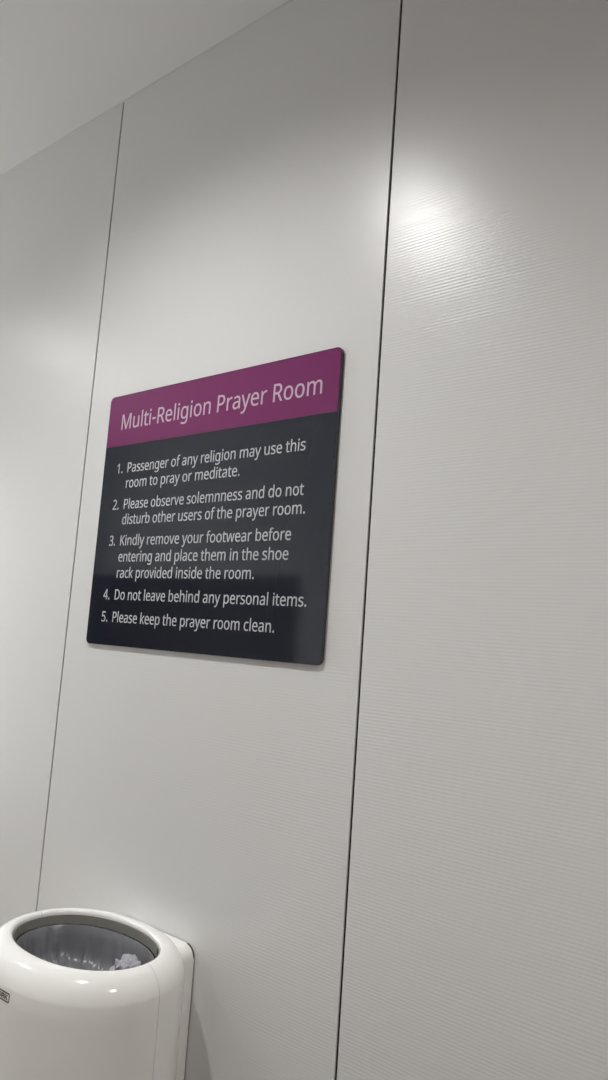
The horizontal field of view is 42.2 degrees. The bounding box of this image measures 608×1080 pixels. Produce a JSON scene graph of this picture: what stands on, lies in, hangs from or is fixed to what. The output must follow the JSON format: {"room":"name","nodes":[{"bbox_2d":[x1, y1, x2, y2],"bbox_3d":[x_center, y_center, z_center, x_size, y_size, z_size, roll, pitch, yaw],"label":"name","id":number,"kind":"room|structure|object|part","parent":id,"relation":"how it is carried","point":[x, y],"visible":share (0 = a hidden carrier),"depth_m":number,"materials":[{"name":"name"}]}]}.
{"room":"airport prayer room","nodes":[
{"label":"airport prayer room","id":0,"kind":"room"},
{"bbox_2d":[0,0,287,174],"bbox_3d":[-1.299,-1.231,1.107,6.050,0.080,2.500,-2,-9,39],"label":"ceiling","id":1,"kind":"structure","parent":0,"point":[64,64],"depth_m":1.70,"materials":[{"name":"white paint"}]},
{"bbox_2d":[0,0,607,1079],"bbox_3d":[-0.653,0.324,1.831,5.850,2.724,0.060,-2,-9,39],"label":"wall","id":2,"kind":"structure","parent":0,"point":[385,858],"depth_m":1.24,"materials":[{"name":"white laminate"}]},
{"bbox_3d":[-0.820,0.325,1.932,0.773,2.723,0.003,-2,-9,39],"label":"wall panel","id":3,"kind":"part","parent":2,"relation":"part of","materials":[{"name":"white laminate"}]},
{"bbox_2d":[0,908,193,1079],"bbox_3d":[-0.378,0.966,1.251,0.360,0.638,0.294,-2,-9,39],"label":"waste bin","id":4,"kind":"object","parent":2,"relation":"attached to","point":[57,1022],"visible":0.99,"depth_m":1.15,"materials":[{"name":"white plastic"}]},
{"bbox_2d":[16,924,154,970],"bbox_3d":[-0.361,0.708,1.282,0.267,0.073,0.186,-2,-9,39],"label":"liner","id":5,"kind":"object","parent":4,"relation":"in","point":[83,947],"visible":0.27,"depth_m":1.37,"materials":[{"name":"grey plastic"}]},
{"bbox_2d":[109,954,140,970],"bbox_3d":[-0.287,0.703,1.267,0.054,0.067,0.106,5,-7,-9],"label":"crumpled tissue","id":6,"kind":"object","parent":5,"relation":"in","point":[127,961],"visible":0.27,"depth_m":1.26,"materials":[{"name":"white paper"}]},
{"bbox_3d":[-0.300,0.993,1.345,0.209,0.618,0.043,-2,-9,39],"label":"plate","id":7,"kind":"part","parent":4,"relation":"part of","materials":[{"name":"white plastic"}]},
{"bbox_2d":[0,0,292,176],"bbox_3d":[-0.577,-1.027,1.978,5.850,0.003,0.003,-2,-9,39],"label":"trim","id":8,"kind":"structure","parent":2,"relation":"attached to","point":[288,1],"depth_m":1.77,"materials":[{"name":"grey"}]},
{"bbox_2d":[86,347,343,664],"bbox_3d":[-0.193,-0.054,1.476,0.623,0.527,0.007,-2,-9,39],"label":"wall sign","id":9,"kind":"object","parent":2,"relation":"attached to","point":[215,524],"visible":1,"depth_m":1.43,"materials":[{"name":"black plastic"}]},
{"bbox_3d":[-0.220,0.306,1.439,0.773,2.723,0.003,-2,-9,39],"label":"wall panel","id":10,"kind":"part","parent":2,"relation":"part of","materials":[{"name":"white laminate"}]},
{"bbox_3d":[0.380,0.287,0.945,0.773,2.723,0.003,-2,-9,39],"label":"wall panel","id":11,"kind":"part","parent":2,"relation":"part of","materials":[{"name":"white laminate"}]}
]}

